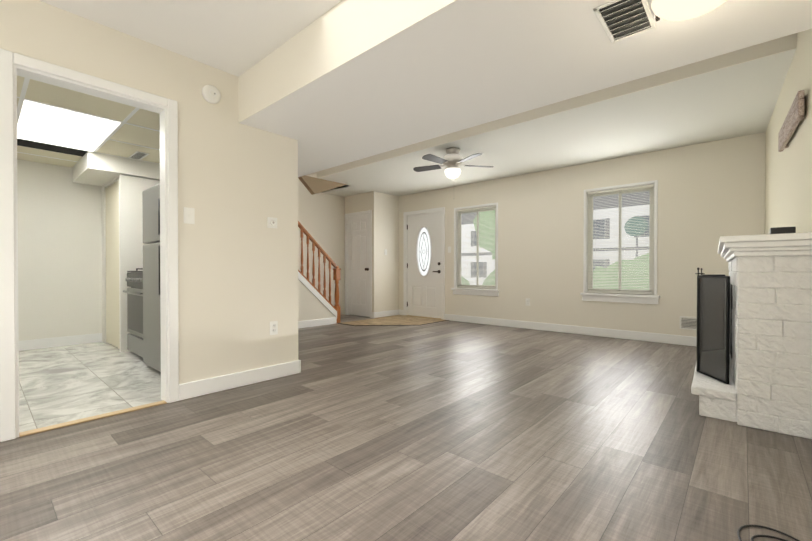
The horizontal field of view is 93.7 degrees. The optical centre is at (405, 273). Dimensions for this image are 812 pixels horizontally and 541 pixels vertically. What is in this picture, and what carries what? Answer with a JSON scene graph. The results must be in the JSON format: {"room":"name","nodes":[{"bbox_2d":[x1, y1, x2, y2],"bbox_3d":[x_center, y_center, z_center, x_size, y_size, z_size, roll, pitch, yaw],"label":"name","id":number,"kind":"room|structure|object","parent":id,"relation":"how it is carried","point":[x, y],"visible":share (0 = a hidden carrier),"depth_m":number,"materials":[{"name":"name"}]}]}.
{"room":"living room","nodes":[
{"label":"living room","id":0,"kind":"room"},
{"bbox_2d":[17,159,101,340],"bbox_3d":[-3.454,-0.196,3.097,3.080,2.180,3.520,0,1,42],"label":"wall","id":1,"kind":"structure","parent":0,"point":[59,259],"depth_m":4.58,"materials":[{"name":"white paint"}]},
{"bbox_2d":[19,333,101,350],"bbox_3d":[-4.840,0.831,3.850,0.016,0.115,2.800,0,1,42],"label":"baseboard","id":2,"kind":"structure","parent":1,"relation":"attached to","point":[97,337],"depth_m":4.59,"materials":[{"name":"white paint"}]},
{"bbox_2d":[17,76,159,167],"bbox_3d":[-3.454,-1.313,3.088,3.080,0.066,3.520,0,1,42],"label":"ceiling","id":3,"kind":"structure","parent":0,"point":[59,126],"depth_m":3.34,"materials":[{"name":"beige tile"}]},
{"bbox_2d":[72,151,159,185],"bbox_3d":[-3.397,-1.208,4.722,1.000,0.180,1.000,0,1,42],"label":"soffit box","id":4,"kind":"object","parent":3,"relation":"attached to","point":[94,168],"visible":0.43,"depth_m":4.29,"materials":[{"name":"white paint"}]},
{"bbox_2d":[128,151,148,159],"bbox_3d":[-2.939,-1.289,4.182,0.360,0.011,0.120,0,1,42],"label":"ceiling vent","id":5,"kind":"object","parent":3,"relation":"in","point":[137,155],"visible":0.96,"depth_m":4.17,"materials":[{"name":"white plastic"}]},
{"bbox_2d":[19,342,162,432],"bbox_3d":[-3.377,0.924,3.117,3.180,0.060,3.640,0,1,42],"label":"floor","id":6,"kind":"structure","parent":0,"point":[60,384],"depth_m":3.09,"materials":[{"name":"tile"}]},
{"bbox_2d":[123,268,142,356],"bbox_3d":[-2.613,0.351,4.186,0.760,1.070,0.691,0,1,42],"label":"range","id":7,"kind":"object","parent":6,"relation":"on","point":[134,280],"visible":0.25,"depth_m":4.00,"materials":[{"name":"grey metal"}]},
{"bbox_2d":[142,183,160,371],"bbox_3d":[-1.999,0.055,3.603,0.750,1.670,0.776,0,1,42],"label":"fridge","id":8,"kind":"object","parent":6,"relation":"on","point":[151,286],"visible":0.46,"depth_m":3.42,"materials":[{"name":"grey metal"}]},
{"bbox_2d":[101,175,159,351],"bbox_3d":[-3.319,-0.114,4.844,0.954,1.990,0.714,0,1,42],"label":"wall","id":9,"kind":"structure","parent":0,"point":[131,190],"depth_m":4.34,"materials":[{"name":"white paint"}]},
{"bbox_2d":[105,179,119,348],"bbox_3d":[-3.486,-0.107,4.555,0.730,1.956,0.038,0,1,42],"label":"door","id":10,"kind":"structure","parent":9,"relation":"in","point":[112,266],"depth_m":4.58,"materials":[{"name":"beige paint"}]},
{"bbox_2d":[0,0,297,383],"bbox_3d":[-2.216,-0.574,2.078,0.120,2.950,3.640,0,1,42],"label":"wall","id":11,"kind":"structure","parent":0,"point":[237,263],"depth_m":2.87,"materials":[{"name":"white paint"}]},
{"bbox_2d":[0,48,178,441],"bbox_3d":[-1.938,-0.151,2.396,0.156,2.100,0.860,0,1,42],"label":"trim","id":12,"kind":"structure","parent":11,"relation":"attached to","point":[13,66],"depth_m":2.21,"materials":[{"name":"white paint"}]},
{"bbox_2d":[184,207,194,223],"bbox_3d":[-1.552,-0.413,2.727,0.014,0.115,0.072,0,1,42],"label":"light switch","id":13,"kind":"object","parent":11,"relation":"attached to","point":[189,215],"visible":1,"depth_m":2.73,"materials":[{"name":"white plastic"}]},
{"bbox_2d":[202,85,220,103],"bbox_3d":[-1.441,-1.334,2.829,0.036,0.132,0.132,0,1,42],"label":"smoke detector","id":14,"kind":"object","parent":11,"relation":"attached to","point":[211,94],"visible":1,"depth_m":2.81,"materials":[{"name":"white plastic"}]},
{"bbox_2d":[179,359,300,400],"bbox_3d":[-1.282,0.837,3.055,0.036,0.115,0.986,0,1,42],"label":"baseboard","id":15,"kind":"structure","parent":11,"relation":"attached to","point":[192,389],"depth_m":2.98,"materials":[{"name":"white paint"}]},
{"bbox_2d":[267,217,276,227],"bbox_3d":[-1.121,-0.427,3.207,0.023,0.090,0.090,0,1,42],"label":"dimmer switch","id":16,"kind":"object","parent":11,"relation":"attached to","point":[271,222],"visible":1,"depth_m":3.20,"materials":[{"name":"white plastic"}]},
{"bbox_2d":[270,321,277,334],"bbox_3d":[-1.120,0.463,3.226,0.008,0.115,0.072,0,1,42],"label":"outlet","id":17,"kind":"object","parent":11,"relation":"attached to","point":[273,327],"visible":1,"depth_m":3.22,"materials":[{"name":"white plastic"}]},
{"bbox_2d":[39,0,341,76],"bbox_3d":[-0.999,-1.783,0.638,3.600,0.510,3.110,0,1,42],"label":"ceiling","id":18,"kind":"structure","parent":0,"point":[237,38],"depth_m":2.34,"materials":[{"name":"white paint"}]},
{"bbox_2d":[298,178,344,314],"bbox_3d":[-3.344,-0.925,5.652,0.150,3.600,7.500,0,1,42],"label":"wall","id":19,"kind":"structure","parent":0,"point":[321,218],"depth_m":7.50,"materials":[{"name":"white paint"}]},
{"bbox_2d":[298,172,350,320],"bbox_3d":[-1.890,-0.926,5.861,0.090,3.600,2.700,0,1,42],"label":"wall","id":20,"kind":"structure","parent":0,"point":[311,306],"depth_m":6.17,"materials":[{"name":"white paint"}]},
{"bbox_2d":[298,317,336,328],"bbox_3d":[-1.933,0.817,5.745,0.016,0.115,2.210,0,1,42],"label":"baseboard","id":21,"kind":"structure","parent":20,"relation":"attached to","point":[333,320],"depth_m":6.27,"materials":[{"name":"white paint"}]},
{"bbox_2d":[298,221,340,322],"bbox_3d":[-1.931,-0.645,5.809,0.113,3.038,2.305,0,1,42],"label":"balustrade","id":22,"kind":"object","parent":20,"relation":"on","point":[334,310],"visible":0.29,"depth_m":6.35,"materials":[{"name":"brown wood"}]},
{"bbox_2d":[238,0,456,122],"bbox_3d":[0.030,-1.356,1.803,3.600,0.360,0.004,0,1,42],"label":"wall","id":23,"kind":"structure","parent":0,"point":[342,32],"depth_m":2.24,"materials":[{"name":"white paint"}]},
{"bbox_2d":[345,191,398,311],"bbox_3d":[-0.708,-0.616,7.862,0.870,2.950,0.700,0,1,42],"label":"wall","id":24,"kind":"structure","parent":0,"point":[384,207],"depth_m":7.55,"materials":[{"name":"white paint"}]},
{"bbox_2d":[345,210,371,317],"bbox_3d":[-0.929,-0.182,7.649,0.805,2.085,0.115,0,1,42],"label":"door frame","id":25,"kind":"structure","parent":24,"relation":"attached to","point":[369,212],"depth_m":7.66,"materials":[{"name":"white paint"}]},
{"bbox_2d":[348,214,369,316],"bbox_3d":[-0.962,-0.154,7.612,0.665,2.005,0.110,0,1,42],"label":"closet door","id":26,"kind":"structure","parent":24,"relation":"in","point":[358,272],"depth_m":7.62,"materials":[{"name":"white paint"}]},
{"bbox_2d":[372,309,398,317],"bbox_3d":[-0.382,0.803,7.572,0.016,0.115,0.716,0,1,42],"label":"baseboard","id":27,"kind":"structure","parent":24,"relation":"attached to","point":[391,312],"depth_m":7.53,"materials":[{"name":"white paint"}]},
{"bbox_2d":[0,315,811,540],"bbox_3d":[-0.742,0.922,3.362,6.800,0.060,7.500,0,1,42],"label":"floor","id":28,"kind":"structure","parent":0,"point":[449,430],"depth_m":1.88,"materials":[{"name":"grey wood"}]},
{"bbox_2d":[338,315,448,325],"bbox_3d":[-0.212,0.862,6.811,1.280,0.009,1.629,0,1,42],"label":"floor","id":29,"kind":"structure","parent":28,"relation":"on","point":[399,320],"depth_m":6.80,"materials":[{"name":"wood"}]},
{"bbox_2d":[691,232,811,438],"bbox_3d":[2.571,0.337,2.925,0.539,1.120,1.980,0,1,39],"label":"stone fireplace","id":30,"kind":"object","parent":28,"relation":"on","point":[768,387],"visible":0.88,"depth_m":2.17,"materials":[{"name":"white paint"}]},
{"bbox_2d":[695,268,729,383],"bbox_3d":[2.443,0.332,3.048,0.195,0.752,1.407,0,1,39],"label":"fireplace screen","id":31,"kind":"object","parent":30,"relation":"attached to","point":[713,326],"visible":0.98,"depth_m":2.59,"materials":[{"name":"black metal"}]},
{"bbox_2d":[769,226,795,233],"bbox_3d":[2.107,-0.238,2.131,0.100,0.038,0.060,0,1,39],"label":"remote","id":32,"kind":"object","parent":30,"relation":"on","point":[779,230],"visible":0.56,"depth_m":2.11,"materials":[{"name":"black plastic"}]},
{"bbox_2d":[737,524,799,540],"bbox_3d":[1.174,0.903,1.022,0.434,0.011,0.642,0,1,42],"label":"cable","id":33,"kind":"object","parent":28,"relation":"on","point":[755,536],"depth_m":1.31,"materials":[{"name":"black"}]},
{"bbox_2d":[240,0,811,176],"bbox_3d":[-0.394,-1.621,3.042,5.880,0.870,1.290,0,1,42],"label":"soffit beam","id":34,"kind":"structure","parent":0,"point":[457,65],"depth_m":2.17,"materials":[{"name":"white paint"}]},
{"bbox_2d":[593,0,656,43],"bbox_3d":[1.012,-1.171,1.753,0.190,0.027,0.340,0,1,42],"label":"air vent register","id":35,"kind":"object","parent":34,"relation":"attached to","point":[624,19],"visible":1,"depth_m":1.75,"materials":[{"name":"white plastic"}]},
{"bbox_2d":[651,0,726,21],"bbox_3d":[1.184,-1.127,1.555,0.310,0.094,0.318,0,1,42],"label":"soffit light","id":36,"kind":"object","parent":34,"relation":"attached to","point":[674,10],"visible":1,"depth_m":1.57,"materials":[{"name":"white glass"}]},
{"bbox_2d":[317,33,796,177],"bbox_3d":[0.738,-1.725,4.320,5.880,0.340,0.012,0,1,42],"label":"beam","id":37,"kind":"structure","parent":0,"point":[765,49],"depth_m":3.40,"materials":[{"name":"white paint"}]},
{"bbox_2d":[319,49,795,196],"bbox_3d":[0.716,-1.815,4.989,6.800,0.510,3.100,0,1,42],"label":"ceiling","id":38,"kind":"structure","parent":0,"point":[738,100],"depth_m":4.20,"materials":[{"name":"white paint"}]},
{"bbox_2d":[298,175,346,194],"bbox_3d":[-1.399,-1.436,6.410,0.092,0.270,0.980,0,1,42],"label":"beam","id":39,"kind":"structure","parent":38,"relation":"attached to","point":[313,185],"depth_m":6.27,"materials":[{"name":"beige wood"}]},
{"bbox_2d":[413,147,493,179],"bbox_3d":[0.557,-1.240,4.762,1.034,0.635,1.003,0,1,42],"label":"ceiling fan","id":40,"kind":"object","parent":38,"relation":"hanging from","point":[452,160],"visible":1,"depth_m":4.71,"materials":[{"name":"silver metal"}]},
{"bbox_2d":[399,132,764,336],"bbox_3d":[1.700,-0.605,6.297,6.850,2.950,0.150,0,1,42],"label":"wall","id":41,"kind":"structure","parent":0,"point":[710,194],"depth_m":5.31,"materials":[{"name":"beige paint"}]},
{"bbox_2d":[403,207,444,319],"bbox_3d":[0.384,-0.186,7.453,1.020,2.095,0.167,0,1,42],"label":"door frame","id":42,"kind":"structure","parent":41,"relation":"attached to","point":[425,211],"depth_m":7.49,"materials":[{"name":"white paint"}]},
{"bbox_2d":[407,212,441,318],"bbox_3d":[0.344,-0.158,7.418,0.882,2.010,0.103,0,1,42],"label":"entry door","id":43,"kind":"structure","parent":41,"relation":"in","point":[424,265],"depth_m":7.40,"materials":[{"name":"white paint"}]},
{"bbox_2d":[451,202,499,295],"bbox_3d":[1.238,-0.400,6.674,0.940,1.565,0.200,0,1,42],"label":"window","id":44,"kind":"structure","parent":41,"relation":"in","point":[478,290],"depth_m":6.68,"materials":[{"name":"white paint"}]},
{"bbox_2d":[456,205,495,288],"bbox_3d":[1.218,-0.439,6.651,0.796,1.402,0.034,0,1,42],"label":"window blinds","id":45,"kind":"object","parent":44,"relation":"attached to","point":[471,263],"visible":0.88,"depth_m":6.64,"materials":[{"name":"white plastic"}]},
{"bbox_2d":[526,298,529,305],"bbox_3d":[1.920,0.452,6.003,0.072,0.115,0.008,0,1,42],"label":"outlet","id":46,"kind":"object","parent":41,"relation":"attached to","point":[527,301],"visible":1,"depth_m":6.00,"materials":[{"name":"white plastic"}]},
{"bbox_2d":[445,314,696,346],"bbox_3d":[2.390,0.818,5.586,4.460,0.115,0.016,0,1,42],"label":"baseboard","id":47,"kind":"structure","parent":41,"relation":"attached to","point":[613,333],"depth_m":5.44,"materials":[{"name":"white paint"}]},
{"bbox_2d":[580,180,659,303],"bbox_3d":[2.911,-0.399,5.193,0.950,1.585,0.200,0,1,42],"label":"window","id":48,"kind":"structure","parent":41,"relation":"in","point":[625,298],"depth_m":5.19,"materials":[{"name":"white paint"}]},
{"bbox_2d":[587,184,653,294],"bbox_3d":[2.891,-0.438,5.169,0.806,1.422,0.034,0,1,42],"label":"window blinds","id":49,"kind":"object","parent":48,"relation":"attached to","point":[612,191],"visible":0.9,"depth_m":5.16,"materials":[{"name":"white plastic"}]},
{"bbox_2d":[680,316,696,329],"bbox_3d":[3.485,0.608,4.618,0.270,0.160,0.012,0,1,42],"label":"air vent","id":50,"kind":"object","parent":41,"relation":"in","point":[688,323],"visible":0.58,"depth_m":4.65,"materials":[{"name":"white plastic"}]},
{"bbox_2d":[765,29,811,233],"bbox_3d":[1.732,-0.568,1.333,0.150,2.950,8.050,0,1,39],"label":"wall","id":51,"kind":"structure","parent":0,"point":[788,186],"depth_m":2.70,"materials":[{"name":"beige paint"}]},
{"bbox_2d":[778,90,804,151],"bbox_3d":[2.651,-1.022,2.620,0.043,0.149,0.912,0,1,39],"label":"sign","id":52,"kind":"object","parent":51,"relation":"attached to","point":[795,116],"visible":0.98,"depth_m":2.47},
{"label":"outside","id":53,"kind":"structure","parent":0,"visible":0},
{"bbox_3d":[12.059,1.290,33.209,54.000,0.062,53.840,0,1,42],"label":"ground","id":54,"kind":"structure","parent":53,"visible":0},
{"bbox_2d":[461,212,494,284],"bbox_3d":[9.165,-2.664,37.907,16.000,7.800,9.200,0,1,42],"label":"house","id":55,"kind":"structure","parent":54,"relation":"on","point":[468,234],"depth_m":35.59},
{"bbox_2d":[461,210,648,289],"bbox_3d":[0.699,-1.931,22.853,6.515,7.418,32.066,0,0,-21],"label":"hedge","id":56,"kind":"object","parent":54,"relation":"on","point":[486,234],"depth_m":10.35,"materials":[{"name":"green plant"}]},
{"bbox_2d":[593,191,649,268],"bbox_3d":[17.449,-2.750,29.235,6.900,8.100,9.200,0,1,42],"label":"house","id":57,"kind":"structure","parent":54,"relation":"on","point":[628,204],"depth_m":26.59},
{"bbox_2d":[624,217,647,255],"bbox_3d":[9.443,-0.465,15.610,0.840,3.733,0.321,0,1,42],"label":"tree","id":58,"kind":"object","parent":54,"relation":"on","point":[638,218],"depth_m":15.55,"materials":[{"name":"green plant"}]}
]}

